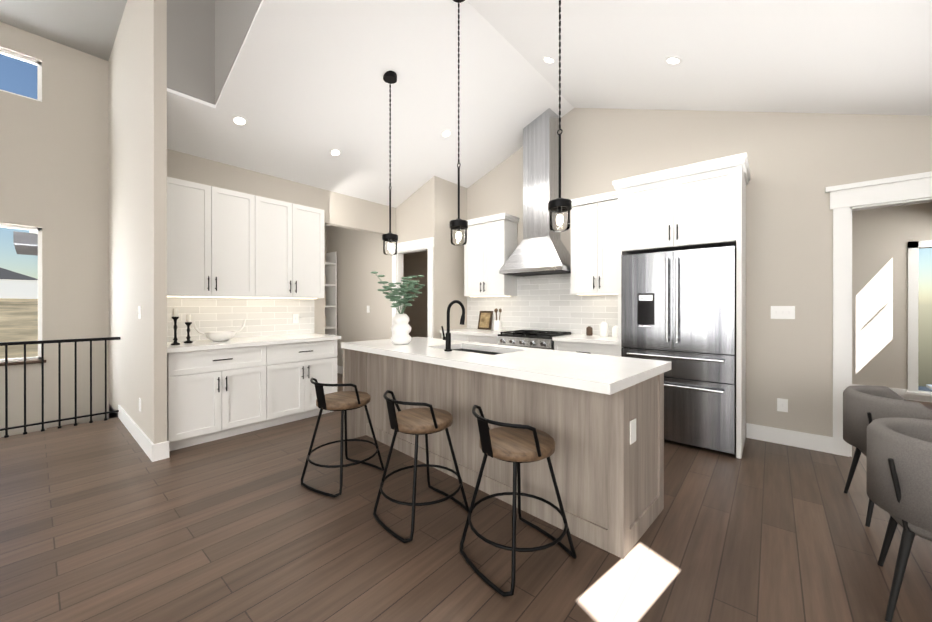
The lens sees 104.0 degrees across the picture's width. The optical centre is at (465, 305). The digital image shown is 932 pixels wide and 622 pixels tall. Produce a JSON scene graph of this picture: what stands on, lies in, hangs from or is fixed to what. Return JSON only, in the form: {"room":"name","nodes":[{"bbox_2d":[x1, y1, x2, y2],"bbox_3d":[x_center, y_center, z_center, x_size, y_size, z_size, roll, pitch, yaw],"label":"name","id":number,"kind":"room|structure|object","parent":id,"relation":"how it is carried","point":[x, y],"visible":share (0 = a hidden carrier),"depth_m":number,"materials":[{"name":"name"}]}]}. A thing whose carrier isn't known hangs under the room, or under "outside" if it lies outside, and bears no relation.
{"room":"kitchen","nodes":[
{"label":"kitchen","id":0,"kind":"room"},
{"bbox_2d":[13,230,37,255],"bbox_3d":[-5.533,-0.882,5.190,1.440,0.280,1.120,0,0,40],"label":"eave","id":1,"kind":"object","parent":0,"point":[25,243],"visible":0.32,"depth_m":4.41,"materials":[{"name":"grey"}]},
{"bbox_2d":[46,423,79,429],"bbox_3d":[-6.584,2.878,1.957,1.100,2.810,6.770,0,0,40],"label":"floor","id":2,"kind":"structure","parent":0,"point":[62,426],"depth_m":4.43,"materials":[{"name":"brown wood"}]},
{"bbox_2d":[0,0,126,60],"bbox_3d":[-2.374,-3.288,-1.181,11.570,0.150,7.240,0,0,40],"label":"ceiling","id":3,"kind":"structure","parent":0,"point":[90,27],"depth_m":4.11,"materials":[{"name":"grey paint"}]},
{"bbox_2d":[108,0,214,443],"bbox_3d":[-3.505,0.529,4.068,2.790,7.500,0.430,0,0,40],"label":"wall","id":4,"kind":"structure","parent":0,"point":[160,47],"depth_m":3.29,"materials":[{"name":"grey paint"}]},
{"bbox_2d":[118,405,155,461],"bbox_3d":[-3.279,1.210,3.588,1.855,0.140,0.015,0,0,40],"label":"baseboard","id":5,"kind":"structure","parent":4,"relation":"attached to","point":[142,439],"depth_m":3.37,"materials":[{"name":"white wood"}]},
{"bbox_2d":[138,306,140,318],"bbox_3d":[-3.047,0.060,3.393,0.075,0.120,0.012,0,0,40],"label":"plate","id":6,"kind":"object","parent":4,"relation":"attached to","point":[139,312],"visible":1,"depth_m":3.38,"materials":[{"name":"white plastic"}]},
{"bbox_2d":[0,22,403,436],"bbox_3d":[-4.209,0.527,5.516,0.150,7.500,15.120,0,0,40],"label":"wall","id":7,"kind":"structure","parent":0,"point":[54,171],"depth_m":4.49,"materials":[{"name":"grey paint"}]},
{"bbox_2d":[0,49,45,365],"bbox_3d":[-5.604,-1.130,3.792,0.170,3.620,1.610,0,0,40],"label":"window frames","id":8,"kind":"structure","parent":7,"relation":"in","point":[20,361],"depth_m":4.38,"materials":[{"name":"white"}]},
{"bbox_2d":[215,0,261,104],"bbox_3d":[1.042,-2.280,0.600,8.630,1.870,0.120,0,0,40],"label":"wall","id":9,"kind":"structure","parent":0,"point":[233,20],"depth_m":3.10,"materials":[{"name":"grey paint"}]},
{"bbox_2d":[167,149,395,333],"bbox_3d":[-2.128,-0.246,4.702,0.120,3.050,3.005,0,0,40],"label":"wall","id":10,"kind":"structure","parent":0,"point":[346,211],"depth_m":4.60,"materials":[{"name":"grey paint"}]},
{"bbox_2d":[167,177,262,296],"bbox_3d":[-2.637,-0.648,3.751,0.315,1.105,0.854,0,0,40],"label":"upper cabinet","id":11,"kind":"object","parent":10,"relation":"attached to","point":[235,259],"depth_m":3.64,"materials":[{"name":"white wood"}]},
{"bbox_2d":[259,197,323,300],"bbox_3d":[-2.161,-0.648,4.318,0.315,1.105,0.854,0,0,40],"label":"upper cabinet","id":12,"kind":"object","parent":10,"relation":"attached to","point":[293,234],"depth_m":4.25,"materials":[{"name":"white wood"}]},
{"bbox_2d":[292,314,298,322],"bbox_3d":[-2.140,0.159,4.572,0.012,0.120,0.075,0,0,40],"label":"outlet","id":13,"kind":"object","parent":10,"relation":"attached to","point":[295,318],"visible":1,"depth_m":4.57,"materials":[{"name":"white plastic"}]},
{"bbox_2d":[328,176,439,365],"bbox_3d":[-1.551,-0.353,6.259,2.960,3.258,0.120,0,0,40],"label":"wall","id":14,"kind":"structure","parent":0,"point":[361,255],"depth_m":6.18,"materials":[{"name":"grey paint"}]},
{"bbox_2d":[337,365,342,373],"bbox_3d":[-1.954,1.206,6.512,2.020,0.140,0.015,0,0,40],"label":"baseboard","id":15,"kind":"structure","parent":14,"relation":"attached to","point":[339,368],"depth_m":6.84,"materials":[{"name":"white"}]},
{"bbox_2d":[391,237,433,337],"bbox_3d":[-0.795,0.142,5.607,0.958,2.270,0.145,0,0,40],"label":"door frame","id":16,"kind":"structure","parent":14,"relation":"attached to","point":[419,245],"depth_m":5.51,"materials":[{"name":"white wood"}]},
{"bbox_2d":[404,251,427,337],"bbox_3d":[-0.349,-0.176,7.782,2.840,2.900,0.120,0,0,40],"label":"door","id":17,"kind":"structure","parent":0,"point":[416,264],"depth_m":8.31,"materials":[{"name":"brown paint"}]},
{"bbox_2d":[440,178,466,338],"bbox_3d":[0.198,-0.352,6.133,0.120,3.258,1.940,0,0,40],"label":"wall","id":18,"kind":"structure","parent":0,"point":[451,272],"depth_m":5.54,"materials":[{"name":"grey paint"}]},
{"bbox_2d":[0,373,931,621],"bbox_3d":[-0.121,1.383,2.027,15.000,0.200,15.200,0,0,40],"label":"floor","id":19,"kind":"structure","parent":0,"point":[108,520],"depth_m":1.97,"materials":[{"name":"brown wood"}]},
{"bbox_2d":[0,337,120,437],"bbox_3d":[-6.068,0.821,1.650,0.044,0.925,6.569,0,0,40],"label":"railing","id":20,"kind":"object","parent":19,"relation":"on","point":[25,343],"visible":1,"depth_m":3.80,"materials":[{"name":"black metal"}]},
{"bbox_2d":[167,345,274,450],"bbox_3d":[-2.522,0.840,3.657,0.615,0.880,0.854,0,0,40],"label":"base cabinet","id":21,"kind":"object","parent":19,"relation":"on","point":[213,394],"depth_m":3.42,"materials":[{"name":"white wood"}]},
{"bbox_2d":[167,333,340,352],"bbox_3d":[-2.267,0.380,3.937,0.645,0.040,1.636,0,0,40],"label":"countertop","id":22,"kind":"structure","parent":21,"relation":"on","point":[284,338],"depth_m":3.70,"materials":[{"name":"white stone"}]},
{"bbox_2d":[171,309,179,344],"bbox_3d":[-2.689,0.192,3.368,0.068,0.335,0.066,0,0,40],"label":"candlestick","id":23,"kind":"object","parent":22,"relation":"on","point":[175,317],"visible":1,"depth_m":3.36,"materials":[{"name":"black metal"}]},
{"bbox_2d":[184,314,192,342],"bbox_3d":[-2.700,0.222,3.541,0.068,0.275,0.066,0,0,40],"label":"candlestick","id":24,"kind":"object","parent":22,"relation":"on","point":[188,322],"visible":1,"depth_m":3.53,"materials":[{"name":"black metal"}]},
{"bbox_2d":[192,320,245,341],"bbox_3d":[-2.510,0.253,3.721,0.280,0.212,0.472,0,0,40],"label":"decorative bowl","id":25,"kind":"object","parent":22,"relation":"on","point":[216,336],"visible":1,"depth_m":3.64,"materials":[{"name":"white ceramic"}]},
{"bbox_2d":[275,341,336,425],"bbox_3d":[-2.046,0.839,4.223,0.615,0.880,0.854,0,0,40],"label":"base cabinet","id":26,"kind":"object","parent":19,"relation":"on","point":[295,365],"depth_m":4.03,"materials":[{"name":"white wood"}]},
{"bbox_2d":[325,252,336,334],"bbox_3d":[-3.443,0.106,5.995,0.395,2.341,2.640,0,0,40],"label":"pantry shelves","id":27,"kind":"object","parent":19,"relation":"on","point":[330,293],"visible":0.04,"depth_m":6.94,"materials":[{"name":"white wood"}]},
{"bbox_2d":[301,378,383,497],"bbox_3d":[-0.911,0.908,2.717,0.506,0.747,0.509,0,0,30],"label":"stool","id":28,"kind":"object","parent":19,"relation":"on","point":[343,402],"visible":1,"depth_m":2.60,"materials":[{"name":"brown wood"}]},
{"bbox_2d":[373,390,468,542],"bbox_3d":[-0.275,0.909,2.247,0.509,0.747,0.506,0,0,-42],"label":"stool","id":29,"kind":"object","parent":19,"relation":"on","point":[416,422],"visible":1,"depth_m":2.14,"materials":[{"name":"brown wood"}]},
{"bbox_2d":[440,332,467,341],"bbox_3d":[0.022,0.838,5.424,0.515,0.880,0.605,0,0,40],"label":"base cabinet","id":30,"kind":"object","parent":19,"relation":"on","point":[459,338],"depth_m":5.16,"materials":[{"name":"white"}]},
{"bbox_2d":[468,336,496,343],"bbox_3d":[0.392,0.838,5.112,0.567,0.880,0.605,0,0,40],"label":"base cabinet","id":31,"kind":"object","parent":19,"relation":"on","point":[479,339],"depth_m":4.85,"materials":[{"name":"white wood"}]},
{"bbox_2d":[440,328,506,335],"bbox_3d":[0.211,0.378,5.248,1.030,0.040,0.630,0,0,40],"label":"countertop","id":32,"kind":"structure","parent":31,"relation":"on","point":[465,331],"depth_m":5.09,"materials":[{"name":"white stone"}]},
{"bbox_2d":[478,311,492,329],"bbox_3d":[0.291,0.217,5.529,0.240,0.279,0.077,0,0,40],"label":"framed picture","id":33,"kind":"object","parent":32,"relation":"on","point":[485,320],"visible":0.96,"depth_m":5.51,"materials":[{"name":"brown wood"}]},
{"bbox_2d":[494,308,501,330],"bbox_3d":[0.452,0.196,5.224,0.134,0.321,0.127,0,0,40],"label":"utensil crock","id":34,"kind":"object","parent":32,"relation":"on","point":[497,325],"visible":1,"depth_m":5.18,"materials":[{"name":"white ceramic"}]},
{"bbox_2d":[341,345,663,558],"bbox_3d":[0.038,0.841,2.885,2.558,0.880,0.872,0,0,45],"label":"kitchen island","id":35,"kind":"object","parent":19,"relation":"on","point":[599,418],"depth_m":2.21,"materials":[{"name":"brown wood"}]},
{"bbox_2d":[341,341,640,396],"bbox_3d":[-0.141,0.376,2.687,2.590,0.050,0.360,0,0,45],"label":"island countertop","id":36,"kind":"structure","parent":35,"relation":"on","point":[611,380],"depth_m":2.15,"materials":[{"name":"white stone"}]},
{"bbox_2d":[370,271,424,344],"bbox_3d":[-0.579,0.024,3.295,0.458,0.652,0.537,0,0,45],"label":"vase","id":37,"kind":"object","parent":36,"relation":"on","point":[401,328],"visible":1,"depth_m":3.27,"materials":[{"name":"white ceramic"}]},
{"bbox_2d":[441,300,464,350],"bbox_3d":[-0.098,0.152,2.899,0.097,0.396,0.212,0,0,45],"label":"faucet","id":38,"kind":"object","parent":36,"relation":"on","point":[447,338],"visible":1,"depth_m":2.83,"materials":[{"name":"black metal"}]},
{"bbox_2d":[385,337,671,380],"bbox_3d":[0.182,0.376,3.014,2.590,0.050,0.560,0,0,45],"label":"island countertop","id":39,"kind":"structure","parent":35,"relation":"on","point":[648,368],"depth_m":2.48,"materials":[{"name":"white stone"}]},
{"bbox_2d":[460,405,576,596],"bbox_3d":[0.262,0.909,1.875,0.509,0.747,0.506,0,0,-34],"label":"stool","id":40,"kind":"object","parent":19,"relation":"on","point":[516,444],"visible":1,"depth_m":1.77,"materials":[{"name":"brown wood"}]},
{"bbox_2d":[497,330,570,349],"bbox_3d":[0.871,0.806,4.635,0.750,0.945,0.701,0,0,40],"label":"range","id":41,"kind":"object","parent":19,"relation":"on","point":[539,339],"visible":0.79,"depth_m":4.45,"materials":[{"name":"silver metal"}]},
{"bbox_2d":[552,340,621,356],"bbox_3d":[1.484,0.840,4.195,0.725,0.880,0.605,0,0,40],"label":"base cabinet","id":42,"kind":"object","parent":19,"relation":"on","point":[561,345],"depth_m":3.92,"materials":[{"name":"white wood"}]},
{"bbox_2d":[552,332,620,343],"bbox_3d":[1.474,0.380,4.186,0.730,0.040,0.630,0,0,40],"label":"countertop","id":43,"kind":"structure","parent":42,"relation":"on","point":[575,338],"depth_m":4.01,"materials":[{"name":"white stone"}]},
{"bbox_2d":[586,326,592,335],"bbox_3d":[1.497,0.303,4.415,0.073,0.110,0.073,0,0,40],"label":"canister","id":44,"kind":"object","parent":43,"relation":"on","point":[589,330],"visible":1,"depth_m":4.39,"materials":[{"name":"brown glass"}]},
{"bbox_2d":[600,322,607,336],"bbox_3d":[1.622,0.273,4.284,0.094,0.170,0.094,0,0,40],"label":"canister","id":45,"kind":"object","parent":43,"relation":"on","point":[603,329],"visible":1,"depth_m":4.25,"materials":[{"name":"white ceramic"}]},
{"bbox_2d":[612,326,617,337],"bbox_3d":[1.717,0.293,4.165,0.083,0.130,0.083,0,0,40],"label":"canister","id":46,"kind":"object","parent":43,"relation":"on","point":[614,331],"visible":0.73,"depth_m":4.14,"materials":[{"name":"white ceramic"}]},
{"bbox_2d":[621,246,735,453],"bbox_3d":[2.096,0.388,3.574,0.910,1.785,0.746,0,0,40],"label":"fridge","id":47,"kind":"object","parent":19,"relation":"on","point":[678,309],"visible":0.81,"depth_m":3.25,"materials":[{"name":"grey metal"}]},
{"bbox_2d":[843,385,931,526],"bbox_3d":[2.638,0.908,2.187,0.520,0.752,0.564,0,0,35],"label":"dining chair","id":48,"kind":"object","parent":19,"relation":"on","point":[864,406],"visible":0.6,"depth_m":2.19,"materials":[{"name":"fabric"}]},
{"bbox_2d":[867,417,931,621],"bbox_3d":[2.027,0.909,1.491,0.564,0.752,0.520,0,0,-44],"label":"dining chair","id":49,"kind":"object","parent":19,"relation":"on","point":[899,470],"visible":1,"depth_m":1.48,"materials":[{"name":"fabric"}]},
{"bbox_2d":[167,0,931,207],"bbox_3d":[1.761,-2.027,1.991,9.320,1.420,3.865,0,0,40],"label":"ceiling","id":50,"kind":"structure","parent":0,"point":[305,90],"depth_m":3.27,"materials":[{"name":"white paint"}]},
{"bbox_2d":[231,115,247,126],"bbox_3d":[-2.196,-1.795,3.532,0.137,0.056,0.144,0,0,40],"label":"recessed light","id":51,"kind":"object","parent":50,"relation":"in","point":[239,120],"visible":1,"depth_m":3.53,"materials":[{"name":"white"}]},
{"bbox_2d":[329,148,341,156],"bbox_3d":[-1.537,-1.804,4.284,0.137,0.056,0.144,0,0,40],"label":"recessed light","id":52,"kind":"object","parent":50,"relation":"in","point":[334,152],"visible":1,"depth_m":4.28,"materials":[{"name":"white"}]},
{"bbox_2d":[382,71,397,254],"bbox_3d":[-0.732,-1.364,3.517,0.154,1.739,0.154,0,0,40],"label":"pendant light","id":53,"kind":"object","parent":50,"relation":"hanging from","point":[390,77],"visible":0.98,"depth_m":3.51,"materials":[{"name":"black metal"}]},
{"bbox_2d":[441,129,451,137],"bbox_3d":[-0.241,-2.122,4.488,0.137,0.056,0.144,0,0,40],"label":"recessed light","id":54,"kind":"object","parent":50,"relation":"in","point":[447,133],"visible":1,"depth_m":4.49,"materials":[{"name":"white plastic"}]},
{"bbox_2d":[449,0,467,245],"bbox_3d":[-0.059,-1.526,2.951,0.154,2.065,0.154,0,0,40],"label":"pendant light","id":55,"kind":"object","parent":50,"relation":"hanging from","point":[458,224],"visible":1,"depth_m":2.95,"materials":[{"name":"black metal"}]},
{"bbox_2d":[542,56,555,63],"bbox_3d":[0.826,-2.450,3.629,0.137,0.056,0.144,0,0,40],"label":"recessed light","id":56,"kind":"object","parent":50,"relation":"in","point":[548,59],"visible":1,"depth_m":3.62,"materials":[{"name":"white plastic"}]},
{"bbox_2d":[548,0,571,231],"bbox_3d":[0.615,-1.363,2.385,0.154,1.739,0.154,0,0,40],"label":"pendant light","id":57,"kind":"object","parent":50,"relation":"hanging from","point":[560,205],"visible":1,"depth_m":2.38,"materials":[{"name":"black metal"}]},
{"bbox_2d":[664,56,682,64],"bbox_3d":[1.735,-2.053,3.049,0.137,0.056,0.144,0,0,40],"label":"recessed light","id":58,"kind":"object","parent":50,"relation":"in","point":[672,60],"visible":1,"depth_m":3.04,"materials":[{"name":"white plastic"}]},
{"bbox_2d":[467,108,931,436],"bbox_3d":[3.249,-0.679,3.188,8.580,3.920,0.120,0,0,40],"label":"wall","id":59,"kind":"structure","parent":0,"point":[798,163],"depth_m":3.41,"materials":[{"name":"grey paint"}]},
{"bbox_2d":[464,220,487,295],"bbox_3d":[0.238,-0.680,5.420,0.417,1.076,0.330,0,0,40],"label":"upper cabinet","id":60,"kind":"object","parent":59,"relation":"attached to","point":[476,247],"depth_m":5.29,"materials":[{"name":"white wood"}]},
{"bbox_2d":[488,216,519,295],"bbox_3d":[0.469,-0.680,5.225,0.417,1.076,0.330,0,0,40],"label":"upper cabinet","id":61,"kind":"object","parent":59,"relation":"attached to","point":[502,230],"depth_m":5.07,"materials":[{"name":"white wood"}]},
{"bbox_2d":[499,108,570,275],"bbox_3d":[0.940,-1.452,4.718,0.895,2.072,0.490,0,0,40],"label":"range hood","id":62,"kind":"object","parent":59,"relation":"attached to","point":[540,249],"visible":0.81,"depth_m":4.64,"materials":[{"name":"silver metal"}]},
{"bbox_2d":[568,196,603,295],"bbox_3d":[1.501,-0.678,4.358,0.379,1.076,0.330,0,0,40],"label":"upper cabinet","id":63,"kind":"object","parent":59,"relation":"attached to","point":[586,277],"depth_m":4.23,"materials":[{"name":"white wood"}]},
{"bbox_2d":[604,192,623,295],"bbox_3d":[1.704,-0.678,4.187,0.380,1.076,0.330,0,0,40],"label":"upper cabinet","id":64,"kind":"object","parent":59,"relation":"attached to","point":[612,254],"depth_m":4.05,"materials":[{"name":"white wood"}]},
{"bbox_2d":[620,172,687,254],"bbox_3d":[1.976,-0.883,3.746,0.522,0.666,0.655,0,0,40],"label":"upper cabinet","id":65,"kind":"object","parent":59,"relation":"attached to","point":[652,209],"depth_m":3.49,"materials":[{"name":"white wood"}]},
{"bbox_2d":[684,160,743,251],"bbox_3d":[2.288,-0.882,3.483,0.522,0.666,0.655,0,0,40],"label":"upper cabinet","id":66,"kind":"object","parent":59,"relation":"attached to","point":[699,205],"depth_m":3.18,"materials":[{"name":"white wood"}]},
{"bbox_2d":[777,398,787,411],"bbox_3d":[2.931,0.920,3.372,0.075,0.120,0.012,0,0,40],"label":"outlet","id":67,"kind":"object","parent":59,"relation":"attached to","point":[782,405],"visible":1,"depth_m":3.37,"materials":[{"name":"white plastic"}]},
{"bbox_2d":[771,306,794,318],"bbox_3d":[2.931,0.060,3.371,0.170,0.120,0.012,0,0,40],"label":"light switch","id":68,"kind":"object","parent":59,"relation":"attached to","point":[782,312],"visible":1,"depth_m":3.37,"materials":[{"name":"white plastic"}]},
{"bbox_2d":[746,423,832,453],"bbox_3d":[2.956,1.211,3.350,0.595,0.140,0.015,0,0,40],"label":"baseboard","id":69,"kind":"structure","parent":59,"relation":"attached to","point":[810,441],"depth_m":3.33,"materials":[{"name":"white"}]},
{"bbox_2d":[825,171,931,456],"bbox_3d":[3.650,0.126,2.820,1.250,2.310,0.170,0,0,40],"label":"door frame","id":70,"kind":"structure","parent":59,"relation":"attached to","point":[846,200],"depth_m":3.10,"materials":[{"name":"white wood"}]},
{"bbox_2d":[852,202,931,388],"bbox_3d":[6.472,-0.171,4.660,5.300,2.900,0.120,0,0,40],"label":"wall","id":71,"kind":"structure","parent":0,"point":[882,238],"depth_m":5.10,"materials":[{"name":"grey paint"}]},
{"bbox_2d":[852,384,931,401],"bbox_3d":[6.475,1.209,4.572,5.180,0.140,0.015,0,0,40],"label":"baseboard","id":72,"kind":"structure","parent":71,"relation":"attached to","point":[901,392],"depth_m":4.93,"materials":[{"name":"white wood"}]},
{"bbox_2d":[906,240,931,396],"bbox_3d":[6.513,0.164,4.554,1.320,2.070,0.110,0,0,40],"label":"window","id":73,"kind":"structure","parent":71,"relation":"in","point":[913,273],"depth_m":4.92,"materials":[{"name":"white"}]},
{"label":"outside","id":74,"kind":"structure","parent":0,"visible":0},
{"bbox_2d":[0,298,37,358],"bbox_3d":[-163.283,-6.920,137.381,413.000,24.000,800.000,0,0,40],"label":"ground","id":75,"kind":"structure","parent":74,"point":[18,320],"depth_m":51.62,"materials":[{"name":"beige sand"}]},
{"bbox_2d":[0,268,37,298],"bbox_3d":[-127.727,-5.664,99.647,13.000,9.200,15.200,0,0,40],"label":"house","id":76,"kind":"structure","parent":75,"relation":"on","point":[16,285],"depth_m":98.13,"materials":[{"name":"white"}]}
]}

